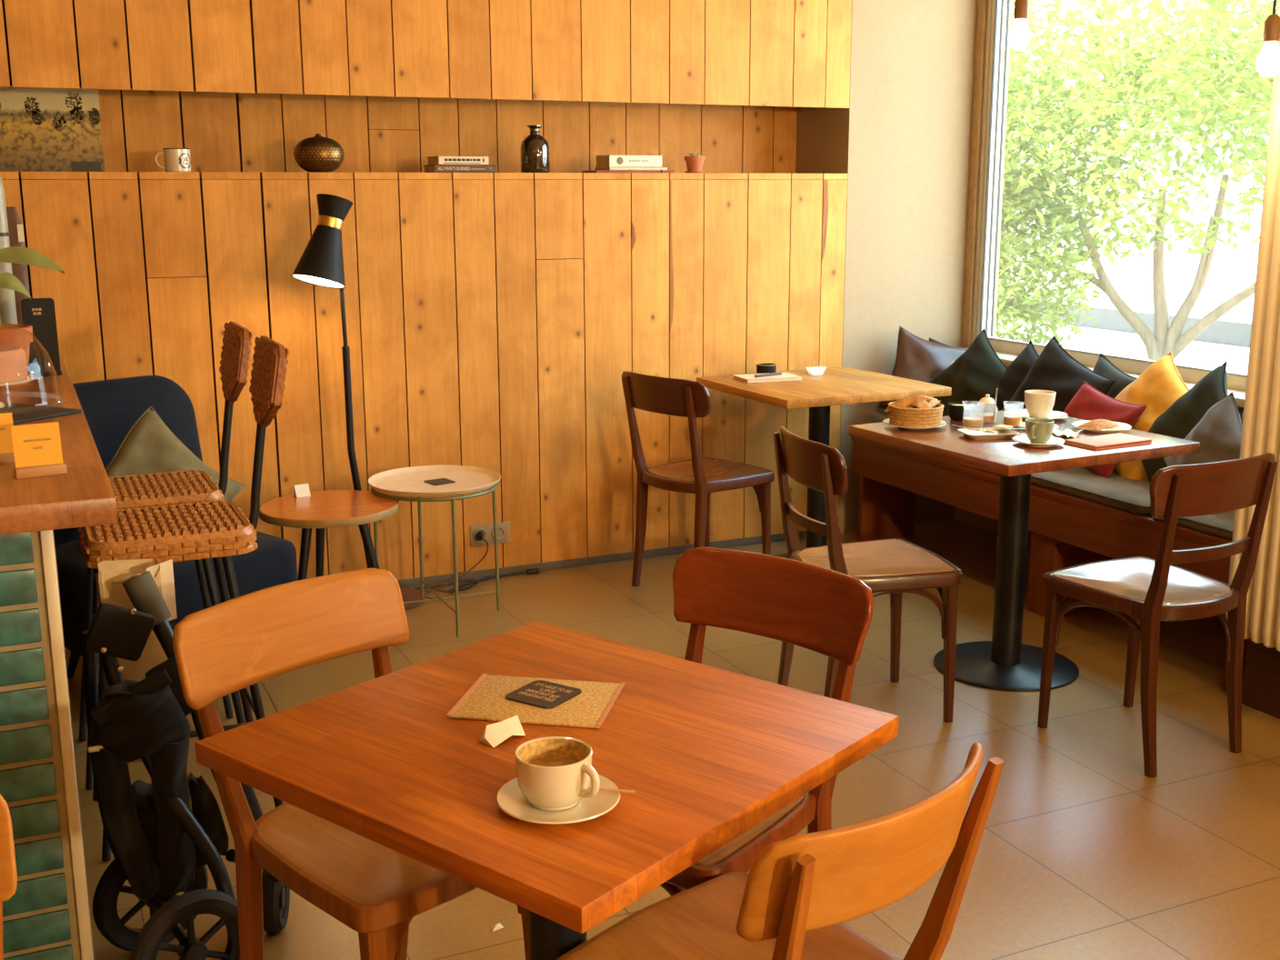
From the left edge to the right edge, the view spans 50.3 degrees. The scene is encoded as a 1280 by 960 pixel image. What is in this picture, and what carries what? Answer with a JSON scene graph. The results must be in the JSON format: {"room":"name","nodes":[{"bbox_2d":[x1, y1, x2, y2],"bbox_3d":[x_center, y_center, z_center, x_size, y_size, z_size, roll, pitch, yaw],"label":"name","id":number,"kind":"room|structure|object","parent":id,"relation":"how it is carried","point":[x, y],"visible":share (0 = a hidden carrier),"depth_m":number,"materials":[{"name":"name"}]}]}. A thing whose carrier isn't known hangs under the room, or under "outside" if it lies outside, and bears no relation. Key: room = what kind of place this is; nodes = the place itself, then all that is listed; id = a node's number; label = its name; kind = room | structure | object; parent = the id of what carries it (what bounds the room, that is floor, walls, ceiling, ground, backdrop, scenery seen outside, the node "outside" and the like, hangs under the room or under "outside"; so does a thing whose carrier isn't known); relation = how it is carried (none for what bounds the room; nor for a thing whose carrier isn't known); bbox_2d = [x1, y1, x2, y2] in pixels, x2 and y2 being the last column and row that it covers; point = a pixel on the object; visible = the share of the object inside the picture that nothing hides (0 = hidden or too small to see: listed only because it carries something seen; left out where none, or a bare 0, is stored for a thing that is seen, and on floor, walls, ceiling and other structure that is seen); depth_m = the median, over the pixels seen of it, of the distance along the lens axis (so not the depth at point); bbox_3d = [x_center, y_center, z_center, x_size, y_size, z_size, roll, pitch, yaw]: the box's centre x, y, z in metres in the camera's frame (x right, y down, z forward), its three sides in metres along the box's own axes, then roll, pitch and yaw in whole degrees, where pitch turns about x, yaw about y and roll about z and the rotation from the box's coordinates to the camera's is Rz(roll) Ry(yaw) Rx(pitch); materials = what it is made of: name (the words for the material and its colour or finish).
{"room":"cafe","nodes":[
{"label":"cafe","id":0,"kind":"room"},
{"bbox_2d":[0,0,1012,579],"bbox_3d":[-1.535,-1.057,4.999,6.670,3.000,0.601,-6,13,-24],"label":"wall","id":1,"kind":"structure","parent":0,"point":[469,348],"depth_m":5.26,"materials":[{"name":"brown wood"}]},
{"bbox_2d":[0,86,104,172],"bbox_3d":[-2.129,-1.220,4.754,0.470,0.290,0.009,-6,13,-24],"label":"print","id":2,"kind":"object","parent":1,"relation":"on","point":[42,129],"visible":1,"depth_m":4.78},
{"bbox_2d":[154,148,190,171],"bbox_3d":[-1.610,-1.107,4.723,0.108,0.080,0.091,1,12,6],"label":"enamel mug","id":3,"kind":"object","parent":1,"relation":"on","point":[175,159],"visible":0.96,"depth_m":4.69,"materials":[{"name":"metal"}]},
{"bbox_2d":[293,133,344,172],"bbox_3d":[-1.159,-1.181,4.925,0.182,0.137,0.182,-6,13,-24],"label":"vase","id":4,"kind":"object","parent":1,"relation":"on","point":[317,154],"visible":1,"depth_m":4.87,"materials":[{"name":"brown metal"}]},
{"bbox_2d":[423,164,495,172],"bbox_3d":[-0.680,-1.171,5.135,0.235,0.028,0.151,-6,13,-25],"label":"book","id":5,"kind":"object","parent":1,"relation":"on","point":[432,168],"visible":1,"depth_m":5.07,"materials":[{"name":"beige paper"}]},
{"bbox_2d":[426,155,488,165],"bbox_3d":[-0.686,-1.201,5.131,0.195,0.032,0.141,-6,13,-26],"label":"book","id":6,"kind":"object","parent":5,"relation":"on","point":[439,159],"visible":0.95,"depth_m":5.07,"materials":[{"name":"beige paper"}]},
{"bbox_2d":[470,521,510,546],"bbox_3d":[-0.588,0.213,5.367,0.165,0.085,0.014,-6,13,-24],"label":"wall socket","id":7,"kind":"object","parent":1,"relation":"attached to","point":[504,527],"visible":0.89,"depth_m":5.36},
{"bbox_2d":[420,531,488,599],"bbox_3d":[-0.708,0.329,5.210,0.357,0.192,0.130,-12,17,-43],"label":"cable","id":8,"kind":"object","parent":7,"relation":"hanging from","point":[479,535],"visible":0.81,"depth_m":5.29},
{"bbox_2d":[520,125,549,172],"bbox_3d":[-0.404,-1.273,5.248,0.112,0.178,0.112,-6,13,-24],"label":"glass bottle","id":9,"kind":"object","parent":1,"relation":"on","point":[535,149],"visible":0.89,"depth_m":5.21,"materials":[{"name":"glass"}]},
{"bbox_2d":[397,530,806,587],"bbox_3d":[-1.783,0.484,4.885,5.850,0.035,0.020,-6,13,-24],"label":"baseboard","id":10,"kind":"structure","parent":1,"relation":"attached to","point":[629,555],"depth_m":5.57,"materials":[{"name":"wood"}]},
{"bbox_2d":[581,170,673,172],"bbox_3d":[-0.048,-1.227,5.424,0.330,0.014,0.162,-5,13,-22],"label":"book","id":11,"kind":"object","parent":1,"relation":"on","point":[591,171],"visible":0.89,"depth_m":5.35,"materials":[{"name":"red paper"}]},
{"bbox_2d":[594,167,667,169],"bbox_3d":[-0.037,-1.237,5.422,0.250,0.012,0.150,-6,13,-25],"label":"book","id":12,"kind":"object","parent":11,"relation":"on","point":[596,168],"visible":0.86,"depth_m":5.36,"materials":[{"name":"beige paper"}]},
{"bbox_2d":[595,154,661,167],"bbox_3d":[-0.046,-1.265,5.417,0.225,0.046,0.151,-5,13,-23],"label":"book","id":13,"kind":"object","parent":12,"relation":"on","point":[610,160],"visible":0.99,"depth_m":5.35,"materials":[{"name":"beige paper"}]},
{"bbox_2d":[684,150,705,172],"bbox_3d":[0.222,-1.291,5.538,0.086,0.088,0.086,-6,13,-24],"label":"potted plant","id":14,"kind":"object","parent":1,"relation":"on","point":[694,163],"visible":0.96,"depth_m":5.51,"materials":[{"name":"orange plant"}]},
{"bbox_2d":[960,0,998,348],"bbox_3d":[1.503,-1.566,5.951,0.100,2.020,0.050,-6,13,-24],"label":"trim","id":15,"kind":"structure","parent":1,"relation":"attached to","point":[982,5],"depth_m":5.97,"materials":[{"name":"wood"}]},
{"bbox_2d":[64,520,1279,959],"bbox_3d":[-0.006,1.312,1.285,9.400,0.100,9.600,-6,13,-24],"label":"floor","id":16,"kind":"structure","parent":0,"point":[1082,854],"depth_m":3.57,"materials":[{"name":"tile"}]},
{"bbox_2d":[0,793,17,959],"bbox_3d":[-0.862,0.812,1.441,0.430,0.822,0.500,-6,13,-24],"label":"cafe chair","id":17,"kind":"object","parent":16,"relation":"on","point":[8,874],"visible":1,"depth_m":1.61,"materials":[{"name":"brown wood"}]},
{"bbox_2d":[0,356,118,959],"bbox_3d":[-1.988,0.374,3.082,1.430,1.000,2.200,-6,13,-24],"label":"counter","id":18,"kind":"object","parent":16,"relation":"on","point":[47,916],"depth_m":2.38,"materials":[{"name":"wood"}]},
{"bbox_2d":[0,412,14,464],"bbox_3d":[-1.217,-0.076,2.562,0.085,0.092,0.026,-8,14,-32],"label":"table sign","id":19,"kind":"object","parent":18,"relation":"on","point":[6,450],"visible":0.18,"depth_m":2.58,"materials":[{"name":"paper"}]},
{"bbox_2d":[0,176,17,324],"bbox_3d":[-1.812,-0.630,3.852,0.068,0.645,0.068,12,17,44],"label":"bottle","id":20,"kind":"object","parent":18,"relation":"on","point":[7,300],"visible":0.43,"depth_m":3.85,"materials":[{"name":"clear glass"}]},
{"bbox_2d":[6,206,29,324],"bbox_3d":[-1.824,-0.566,3.995,0.062,0.460,0.052,-6,13,-24],"label":"pouch","id":21,"kind":"object","parent":18,"relation":"on","point":[15,229],"visible":0.27,"depth_m":3.96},
{"bbox_2d":[0,246,64,386],"bbox_3d":[-1.714,-0.435,3.602,0.376,0.366,0.160,-6,13,-24],"label":"potted plant","id":22,"kind":"object","parent":18,"relation":"on","point":[10,335],"visible":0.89,"depth_m":3.60,"materials":[{"name":"green plant"}]},
{"bbox_2d":[10,421,67,479],"bbox_3d":[-1.083,-0.054,2.455,0.085,0.092,0.026,-8,14,-32],"label":"table sign","id":23,"kind":"object","parent":18,"relation":"on","point":[37,448],"visible":1,"depth_m":2.46,"materials":[{"name":"paper"}]},
{"bbox_2d":[0,402,81,424],"bbox_3d":[-1.448,-0.149,3.113,0.230,0.008,0.230,6,13,27],"label":"slate board","id":24,"kind":"object","parent":18,"relation":"on","point":[35,413],"visible":0.96,"depth_m":3.13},
{"bbox_2d":[0,345,33,408],"bbox_3d":[-1.544,-0.238,3.184,0.236,0.137,0.236,-6,13,-24],"label":"round cake","id":25,"kind":"object","parent":24,"relation":"on","point":[13,359],"visible":1,"depth_m":3.15,"materials":[{"name":"pink food"}]},
{"bbox_2d":[20,297,61,377],"bbox_3d":[-1.668,-0.398,3.791,0.090,0.216,0.050,-7,14,-28],"label":"menu board","id":26,"kind":"object","parent":18,"relation":"on","point":[37,313],"visible":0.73,"depth_m":3.77,"materials":[{"name":"black"}]},
{"bbox_2d":[0,356,118,534],"bbox_3d":[-1.989,-0.091,2.983,1.430,0.048,2.200,-6,13,-24],"label":"countertop","id":27,"kind":"structure","parent":18,"relation":"on","point":[83,496],"depth_m":2.39,"materials":[{"name":"wood"}]},
{"bbox_2d":[78,320,252,789],"bbox_3d":[-1.270,0.175,3.630,0.495,1.154,0.370,-6,13,-24],"label":"bar stool","id":28,"kind":"object","parent":16,"relation":"on","point":[142,490],"visible":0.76,"depth_m":3.59,"materials":[{"name":"brown wicker"}]},
{"bbox_2d":[53,375,298,678],"bbox_3d":[-1.524,0.166,4.273,0.738,0.914,0.620,10,16,40],"label":"armchair","id":29,"kind":"object","parent":16,"relation":"on","point":[111,407],"visible":0.29,"depth_m":4.24,"materials":[{"name":"blue fabric"}]},
{"bbox_2d":[105,406,246,501],"bbox_3d":[-1.456,0.030,4.183,0.238,0.489,0.496,5,13,23],"label":"cushion","id":30,"kind":"object","parent":29,"relation":"on","point":[149,446],"visible":0.38,"depth_m":4.16,"materials":[{"name":"green fabric"}]},
{"bbox_2d":[78,335,289,860],"bbox_3d":[-1.081,0.253,3.257,0.495,1.154,0.370,-6,13,-24],"label":"bar stool","id":31,"kind":"object","parent":16,"relation":"on","point":[219,530],"visible":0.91,"depth_m":3.15,"materials":[{"name":"wicker"}]},
{"bbox_2d":[81,570,289,959],"bbox_3d":[-0.855,0.566,2.637,0.415,0.803,0.297,-11,16,-41],"label":"stroller","id":32,"kind":"object","parent":16,"relation":"on","point":[163,847],"visible":0.94,"depth_m":2.55,"materials":[{"name":"fabric"}]},
{"bbox_2d":[95,558,177,763],"bbox_3d":[-0.974,0.357,2.665,0.144,0.400,0.138,-6,13,-24],"label":"paper bag","id":33,"kind":"object","parent":32,"relation":"hanging from","point":[110,576],"visible":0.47,"depth_m":2.65,"materials":[{"name":"paper"}]},
{"bbox_2d":[131,780,186,903],"bbox_3d":[-0.945,0.702,2.656,0.109,0.202,0.152,-6,13,-24],"label":"basket","id":34,"kind":"object","parent":32,"relation":"on","point":[149,813],"depth_m":2.58,"materials":[{"name":"fabric"}]},
{"bbox_2d":[259,490,399,579],"bbox_3d":[-1.033,0.316,4.586,0.455,0.481,0.455,-6,13,-24],"label":"side table","id":35,"kind":"object","parent":16,"relation":"on","point":[322,510],"visible":0.9,"depth_m":4.48,"materials":[{"name":"brown wood"}]},
{"bbox_2d":[292,483,310,497],"bbox_3d":[-1.157,0.035,4.660,0.050,0.040,0.035,-8,14,-34],"label":"paper card","id":36,"kind":"object","parent":35,"relation":"on","point":[299,490],"visible":1,"depth_m":4.65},
{"bbox_2d":[172,568,529,959],"bbox_3d":[-0.451,0.621,2.322,0.496,0.827,0.460,10,16,40],"label":"cafe chair","id":37,"kind":"object","parent":16,"relation":"on","point":[372,888],"visible":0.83,"depth_m":2.27,"materials":[{"name":"brown wood"}]},
{"bbox_2d":[291,193,425,609],"bbox_3d":[-0.983,-0.255,4.843,0.276,1.493,0.494,5,13,21],"label":"floor lamp","id":38,"kind":"object","parent":16,"relation":"on","point":[321,264],"visible":0.78,"depth_m":4.60,"materials":[{"name":"black metal"}]},
{"bbox_2d":[367,464,500,636],"bbox_3d":[-0.719,0.244,4.836,0.464,0.514,0.464,-6,13,-24],"label":"tray table","id":39,"kind":"object","parent":16,"relation":"on","point":[405,481],"visible":0.99,"depth_m":4.81,"materials":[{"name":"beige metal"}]},
{"bbox_2d":[367,464,500,497],"bbox_3d":[-0.720,0.003,4.785,0.464,0.022,0.464,-6,13,-24],"label":"tray","id":40,"kind":"object","parent":39,"relation":"on","point":[405,481],"depth_m":4.81,"materials":[{"name":"wood"}]},
{"bbox_2d":[414,568,539,591],"bbox_3d":[-0.653,0.401,5.292,0.607,0.021,0.100,-7,14,-28],"label":"cable","id":41,"kind":"object","parent":16,"relation":"on","point":[535,570],"visible":0.88,"depth_m":5.31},
{"bbox_2d":[195,620,899,959],"bbox_3d":[-0.119,0.721,1.999,0.712,0.760,0.690,9,15,38],"label":"cafe table","id":42,"kind":"object","parent":16,"relation":"on","point":[707,754],"visible":0.77,"depth_m":1.82,"materials":[{"name":"brown wood"}]},
{"bbox_2d":[479,715,525,747],"bbox_3d":[-0.190,0.345,1.879,0.037,0.026,0.064,10,16,40],"label":"sachet","id":43,"kind":"object","parent":42,"relation":"on","point":[494,735],"visible":1,"depth_m":1.87,"materials":[{"name":"white paper"}]},
{"bbox_2d":[447,673,625,729],"bbox_3d":[-0.150,0.326,2.017,0.226,0.006,0.172,2,12,11],"label":"placemat","id":44,"kind":"object","parent":42,"relation":"on","point":[485,700],"visible":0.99,"depth_m":1.99,"materials":[{"name":"wicker"}]},
{"bbox_2d":[505,680,581,709],"bbox_3d":[-0.143,0.319,2.030,0.088,0.004,0.088,7,14,32],"label":"coaster","id":45,"kind":"object","parent":44,"relation":"on","point":[542,694],"visible":1,"depth_m":2.03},
{"bbox_2d":[496,774,619,824],"bbox_3d":[-0.100,0.393,1.675,0.152,0.015,0.152,-6,13,-24],"label":"saucer","id":46,"kind":"object","parent":42,"relation":"on","point":[510,798],"visible":0.53,"depth_m":1.65,"materials":[{"name":"white ceramic"}]},
{"bbox_2d":[514,736,599,810],"bbox_3d":[-0.104,0.363,1.669,0.095,0.064,0.103,-3,12,-13],"label":"coffee cup","id":47,"kind":"object","parent":46,"relation":"on","point":[554,773],"visible":1,"depth_m":1.64,"materials":[{"name":"white ceramic"}]},
{"bbox_2d":[621,370,774,586],"bbox_3d":[0.222,0.000,5.197,0.480,0.842,0.470,-11,16,-40],"label":"cafe chair","id":48,"kind":"object","parent":16,"relation":"on","point":[699,475],"visible":0.98,"depth_m":5.08,"materials":[{"name":"brown wood"}]},
{"bbox_2d":[660,546,873,896],"bbox_3d":[0.113,0.592,2.439,0.440,0.832,0.504,10,16,40],"label":"cafe chair","id":49,"kind":"object","parent":16,"relation":"on","point":[827,612],"visible":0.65,"depth_m":2.48,"materials":[{"name":"brown wood"}]},
{"bbox_2d":[557,742,1003,959],"bbox_3d":[0.174,0.729,1.863,0.440,0.802,0.507,-11,16,-42],"label":"cafe chair","id":50,"kind":"object","parent":16,"relation":"on","point":[795,898],"visible":1,"depth_m":1.66,"materials":[{"name":"brown wood"}]},
{"bbox_2d":[696,367,951,558],"bbox_3d":[0.710,-0.013,5.440,0.735,0.760,0.700,-6,13,-25],"label":"cafe table","id":51,"kind":"object","parent":16,"relation":"on","point":[836,385],"visible":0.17,"depth_m":5.30,"materials":[{"name":"brown wood"}]},
{"bbox_2d":[756,362,776,373],"bbox_3d":[0.518,-0.455,5.595,0.080,0.042,0.080,-6,13,-24],"label":"tin","id":52,"kind":"object","parent":51,"relation":"on","point":[761,367],"visible":0.88,"depth_m":5.56,"materials":[{"name":"black metal"}]},
{"bbox_2d":[732,372,802,383],"bbox_3d":[0.508,-0.408,5.442,0.235,0.014,0.150,-4,13,-18],"label":"book","id":53,"kind":"object","parent":51,"relation":"on","point":[785,376],"visible":0.96,"depth_m":5.39,"materials":[{"name":"beige paper"}]},
{"bbox_2d":[773,426,962,722],"bbox_3d":[0.651,0.269,3.951,0.461,0.832,0.430,-4,12,-16],"label":"cafe chair","id":54,"kind":"object","parent":16,"relation":"on","point":[894,566],"visible":0.91,"depth_m":3.86,"materials":[{"name":"brown wood"}]},
{"bbox_2d":[849,408,1199,691],"bbox_3d":[1.172,0.228,4.299,0.742,0.760,0.742,-6,13,-26],"label":"cafe table","id":55,"kind":"object","parent":16,"relation":"on","point":[1004,663],"visible":0.91,"depth_m":4.23,"materials":[{"name":"wood"}]},
{"bbox_2d":[882,418,946,429],"bbox_3d":[0.876,-0.178,4.353,0.200,0.014,0.200,-6,13,-24],"label":"plate","id":56,"kind":"object","parent":55,"relation":"on","point":[885,421],"visible":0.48,"depth_m":4.31,"materials":[{"name":"white ceramic"}]},
{"bbox_2d":[888,401,944,427],"bbox_3d":[0.879,-0.209,4.348,0.175,0.065,0.175,-6,13,-24],"label":"bread basket","id":57,"kind":"object","parent":56,"relation":"on","point":[909,416],"visible":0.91,"depth_m":4.28,"materials":[{"name":"wicker"}]},
{"bbox_2d":[884,394,932,411],"bbox_3d":[0.855,-0.242,4.348,0.147,0.057,0.050,1,12,5],"label":"bread slice","id":58,"kind":"object","parent":57,"relation":"in","point":[908,401],"visible":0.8,"depth_m":4.33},
{"bbox_2d":[948,401,972,420],"bbox_3d":[1.050,-0.224,4.476,0.080,0.052,0.080,-6,13,-24],"label":"cup","id":59,"kind":"object","parent":55,"relation":"on","point":[955,409],"visible":0.96,"depth_m":4.45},
{"bbox_2d":[962,413,983,428],"bbox_3d":[1.054,-0.204,4.308,0.076,0.082,0.076,-6,13,-24],"label":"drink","id":60,"kind":"object","parent":55,"relation":"on","point":[968,422],"visible":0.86,"depth_m":4.29,"materials":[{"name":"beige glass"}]},
{"bbox_2d":[976,388,998,421],"bbox_3d":[1.119,-0.242,4.398,0.072,0.118,0.072,1,12,7],"label":"sugar pot","id":61,"kind":"object","parent":55,"relation":"on","point":[985,401],"visible":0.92,"depth_m":4.38,"materials":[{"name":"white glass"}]},
{"bbox_2d":[957,427,1019,439],"bbox_3d":[1.062,-0.140,4.162,0.165,0.018,0.115,-2,12,-8],"label":"plate","id":62,"kind":"object","parent":55,"relation":"on","point":[999,434],"visible":0.94,"depth_m":4.14,"materials":[{"name":"white ceramic"}]},
{"bbox_2d":[1012,435,1065,447],"bbox_3d":[1.179,-0.112,4.035,0.150,0.015,0.150,-6,13,-24],"label":"saucer","id":63,"kind":"object","parent":55,"relation":"on","point":[1024,439],"visible":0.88,"depth_m":4.03,"materials":[{"name":"white ceramic"}]},
{"bbox_2d":[1025,418,1054,443],"bbox_3d":[1.180,-0.142,4.025,0.084,0.066,0.096,-1,12,-2],"label":"coffee cup","id":64,"kind":"object","parent":63,"relation":"on","point":[1038,430],"visible":0.98,"depth_m":4.00,"materials":[{"name":"green ceramic"}]},
{"bbox_2d":[1010,410,1068,419],"bbox_3d":[1.315,-0.211,4.496,0.184,0.015,0.184,-6,13,-24],"label":"plate","id":65,"kind":"object","parent":55,"relation":"on","point":[1054,415],"visible":0.63,"depth_m":4.51,"materials":[{"name":"white ceramic"}]},
{"bbox_2d":[1024,390,1056,418],"bbox_3d":[1.315,-0.249,4.488,0.100,0.082,0.100,-6,13,-24],"label":"coffee cup","id":66,"kind":"object","parent":65,"relation":"on","point":[1039,404],"visible":1,"depth_m":4.45,"materials":[{"name":"ceramic"}]},
{"bbox_2d":[1071,420,1131,431],"bbox_3d":[1.449,-0.165,4.282,0.180,0.014,0.180,-6,13,-24],"label":"plate","id":67,"kind":"object","parent":55,"relation":"on","point":[1124,426],"visible":0.58,"depth_m":4.26,"materials":[{"name":"white ceramic"}]},
{"bbox_2d":[1078,419,1120,429],"bbox_3d":[1.437,-0.177,4.263,0.115,0.025,0.075,-8,14,-34],"label":"bread slice","id":68,"kind":"object","parent":67,"relation":"on","point":[1096,424],"visible":1,"depth_m":4.24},
{"bbox_2d":[1063,432,1152,449],"bbox_3d":[1.391,-0.115,4.052,0.235,0.012,0.125,-7,14,-28],"label":"folder","id":69,"kind":"object","parent":55,"relation":"on","point":[1112,440],"visible":0.98,"depth_m":4.03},
{"bbox_2d":[851,435,1246,690],"bbox_3d":[1.621,0.202,5.109,0.610,0.470,2.080,-6,13,-24],"label":"window bench","id":70,"kind":"object","parent":16,"relation":"on","point":[1067,530],"visible":0.44,"depth_m":4.90,"materials":[{"name":"brown wood"}]},
{"bbox_2d":[1030,467,1150,515],"bbox_3d":[1.722,0.019,4.732,0.509,0.045,0.604,-6,13,-24],"label":"seat pad","id":71,"kind":"object","parent":70,"relation":"on","point":[1133,495],"visible":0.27,"depth_m":4.64,"materials":[{"name":"fabric"}]},
{"bbox_2d":[1063,380,1147,478],"bbox_3d":[1.623,-0.181,4.839,0.145,0.310,0.323,-9,15,-34],"label":"cushion","id":72,"kind":"object","parent":71,"relation":"on","point":[1089,404],"visible":0.45,"depth_m":4.81,"materials":[{"name":"fabric"}]},
{"bbox_2d":[1092,353,1137,398],"bbox_3d":[1.748,-0.266,5.121,0.165,0.386,0.432,-3,12,-11],"label":"cushion","id":73,"kind":"object","parent":71,"relation":"on","point":[1103,366],"visible":0.14,"depth_m":5.09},
{"bbox_2d":[1114,351,1189,480],"bbox_3d":[1.791,-0.191,4.785,0.246,0.496,0.532,-2,12,-9],"label":"cushion","id":74,"kind":"object","parent":71,"relation":"on","point":[1160,385],"visible":0.37,"depth_m":4.74,"materials":[{"name":"yellow fabric"}]},
{"bbox_2d":[1141,360,1227,482],"bbox_3d":[1.851,-0.146,4.575,0.244,0.498,0.528,-8,14,-33],"label":"cushion","id":75,"kind":"object","parent":71,"relation":"on","point":[1186,412],"visible":0.38,"depth_m":4.54,"materials":[{"name":"green fabric"}]},
{"bbox_2d":[1159,510,1234,539],"bbox_3d":[1.930,0.113,4.287,0.509,0.045,0.384,-6,13,-24],"label":"seat pad","id":76,"kind":"object","parent":70,"relation":"on","point":[1221,525],"visible":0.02,"depth_m":4.16,"materials":[{"name":"fabric"}]},
{"bbox_2d":[1163,391,1242,467],"bbox_3d":[1.821,-0.070,4.362,0.193,0.406,0.410,1,12,5],"label":"cushion","id":77,"kind":"object","parent":76,"relation":"on","point":[1218,433],"visible":0.44,"depth_m":4.33,"materials":[{"name":"grey fabric"}]},
{"bbox_3d":[1.383,-0.133,5.455,0.509,0.045,1.009,-6,13,-24],"label":"seat pad","id":78,"kind":"object","parent":70,"relation":"on","visible":0},
{"bbox_2d":[877,325,968,409],"bbox_3d":[1.228,-0.440,5.885,0.420,0.443,0.187,0,12,2],"label":"cushion","id":79,"kind":"object","parent":78,"relation":"on","point":[917,358],"visible":0.27,"depth_m":5.84,"materials":[{"name":"brown leather"}]},
{"bbox_2d":[928,328,1007,416],"bbox_3d":[1.376,-0.374,5.633,0.213,0.484,0.496,-5,13,-20],"label":"cushion","id":80,"kind":"object","parent":78,"relation":"on","point":[977,373],"visible":0.48,"depth_m":5.58,"materials":[{"name":"green fabric"}]},
{"bbox_2d":[995,340,1039,410],"bbox_3d":[1.529,-0.321,5.438,0.193,0.445,0.463,-4,13,-18],"label":"cushion","id":81,"kind":"object","parent":78,"relation":"on","point":[1018,369],"visible":0.27,"depth_m":5.45,"materials":[{"name":"black fabric"}]},
{"bbox_2d":[1001,335,1115,412],"bbox_3d":[1.576,-0.297,5.207,0.213,0.477,0.505,-5,13,-21],"label":"cushion","id":82,"kind":"object","parent":78,"relation":"on","point":[1055,369],"visible":0.42,"depth_m":5.17,"materials":[{"name":"black fabric"}]},
{"bbox_2d":[1037,452,1277,777],"bbox_3d":[1.389,0.317,3.712,0.451,0.832,0.463,-7,14,-27],"label":"cafe chair","id":83,"kind":"object","parent":16,"relation":"on","point":[1151,591],"visible":1,"depth_m":3.56,"materials":[{"name":"brown wood"}]},
{"bbox_2d":[955,366,1244,559],"bbox_3d":[1.997,-1.081,5.054,0.160,3.000,2.250,-6,13,-24],"label":"wall","id":84,"kind":"structure","parent":0,"point":[985,523],"depth_m":6.16,"materials":[{"name":"beige paint"}]},
{"bbox_2d":[971,0,1247,390],"bbox_3d":[1.971,-1.365,4.951,0.076,2.000,2.195,-6,13,-24],"label":"window","id":85,"kind":"structure","parent":84,"relation":"in","point":[987,222],"depth_m":5.89,"materials":[{"name":"paint"}]},
{"bbox_2d":[995,351,1245,407],"bbox_3d":[1.883,-0.369,5.122,0.160,0.030,2.190,-6,13,-24],"label":"window sill","id":86,"kind":"structure","parent":84,"relation":"attached to","point":[1239,395],"depth_m":5.00,"materials":[{"name":"paint"}]},
{"bbox_2d":[1011,74,1268,255],"bbox_3d":[16.125,-6.195,26.492,0.400,4.000,30.000,-6,13,-24],"label":"building","id":87,"kind":"structure","parent":0,"point":[1245,238],"depth_m":32.30,"materials":[{"name":"white"}]},
{"bbox_3d":[0.165,-1.739,0.723,7.200,0.100,9.600,-6,13,-24],"label":"ceiling","id":88,"kind":"structure","parent":0,"visible":0},
{"bbox_2d":[1008,0,1030,49],"bbox_3d":[1.100,-1.790,3.849,0.064,1.105,0.064,-6,13,-24],"label":"pendant bulb","id":89,"kind":"object","parent":88,"relation":"hanging from","point":[1019,37],"visible":1,"depth_m":3.93,"materials":[{"name":"beige"}]},
{"bbox_2d":[1255,0,1279,77],"bbox_3d":[1.590,-1.620,3.327,0.064,1.225,0.064,-6,13,-24],"label":"pendant bulb","id":90,"kind":"object","parent":88,"relation":"hanging from","point":[1267,63],"visible":1,"depth_m":3.42,"materials":[{"name":"beige"}]},
{"bbox_3d":[3.537,-0.234,1.041,0.860,3.000,6.490,-6,13,-24],"label":"wall pier","id":91,"kind":"object","parent":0,"visible":0},
{"bbox_2d":[1225,40,1279,651],"bbox_3d":[1.853,-0.347,3.565,0.120,1.716,0.546,-6,13,-24],"label":"curtain","id":92,"kind":"object","parent":91,"relation":"attached to","point":[1261,420],"visible":0.75,"depth_m":3.76,"materials":[{"name":"fabric"}]},
{"bbox_2d":[1241,638,1279,719],"bbox_3d":[2.110,0.670,3.357,0.012,0.280,1.520,-6,13,-24],"label":"trim","id":93,"kind":"structure","parent":91,"relation":"attached to","point":[1261,679],"depth_m":3.98,"materials":[{"name":"wood"}]},
{"label":"outside","id":94,"kind":"structure","parent":0,"visible":0},
{"bbox_2d":[995,245,1257,374],"bbox_3d":[16.816,-2.876,20.770,40.000,0.100,50.000,-6,13,-24],"label":"ground","id":95,"kind":"structure","parent":94,"point":[1132,278],"depth_m":19.76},
{"bbox_2d":[995,79,1137,346],"bbox_3d":[2.722,-1.941,10.844,1.922,2.380,2.678,-6,13,-24],"label":"shrub","id":96,"kind":"object","parent":95,"relation":"on","point":[1029,313],"visible":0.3,"depth_m":10.12,"materials":[{"name":"green plant"}]},
{"bbox_2d":[996,297,1251,347],"bbox_3d":[5.208,-1.773,14.998,0.300,0.240,9.000,-6,13,-24],"label":"wall","id":97,"kind":"structure","parent":95,"relation":"on","point":[1235,332],"depth_m":14.29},
{"bbox_2d":[998,0,1269,285],"bbox_3d":[5.302,-4.637,19.473,4.683,4.068,9.780,-6,13,-24],"label":"tree","id":98,"kind":"object","parent":95,"relation":"on","point":[1147,36],"visible":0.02,"depth_m":17.29,"materials":[{"name":"green plant"}]},
{"bbox_2d":[1000,0,1279,360],"bbox_3d":[4.005,-3.455,9.181,4.175,6.035,7.260,-6,13,-24],"label":"tree","id":99,"kind":"object","parent":95,"relation":"on","point":[1165,339],"visible":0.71,"depth_m":9.75,"materials":[{"name":"green plant"}]},
{"bbox_2d":[1100,0,1279,152],"bbox_3d":[8.069,-3.914,15.545,4.067,4.266,6.568,-6,13,-24],"label":"tree","id":100,"kind":"object","parent":95,"relation":"on","point":[1216,126],"visible":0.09,"depth_m":15.98,"materials":[{"name":"green plant"}]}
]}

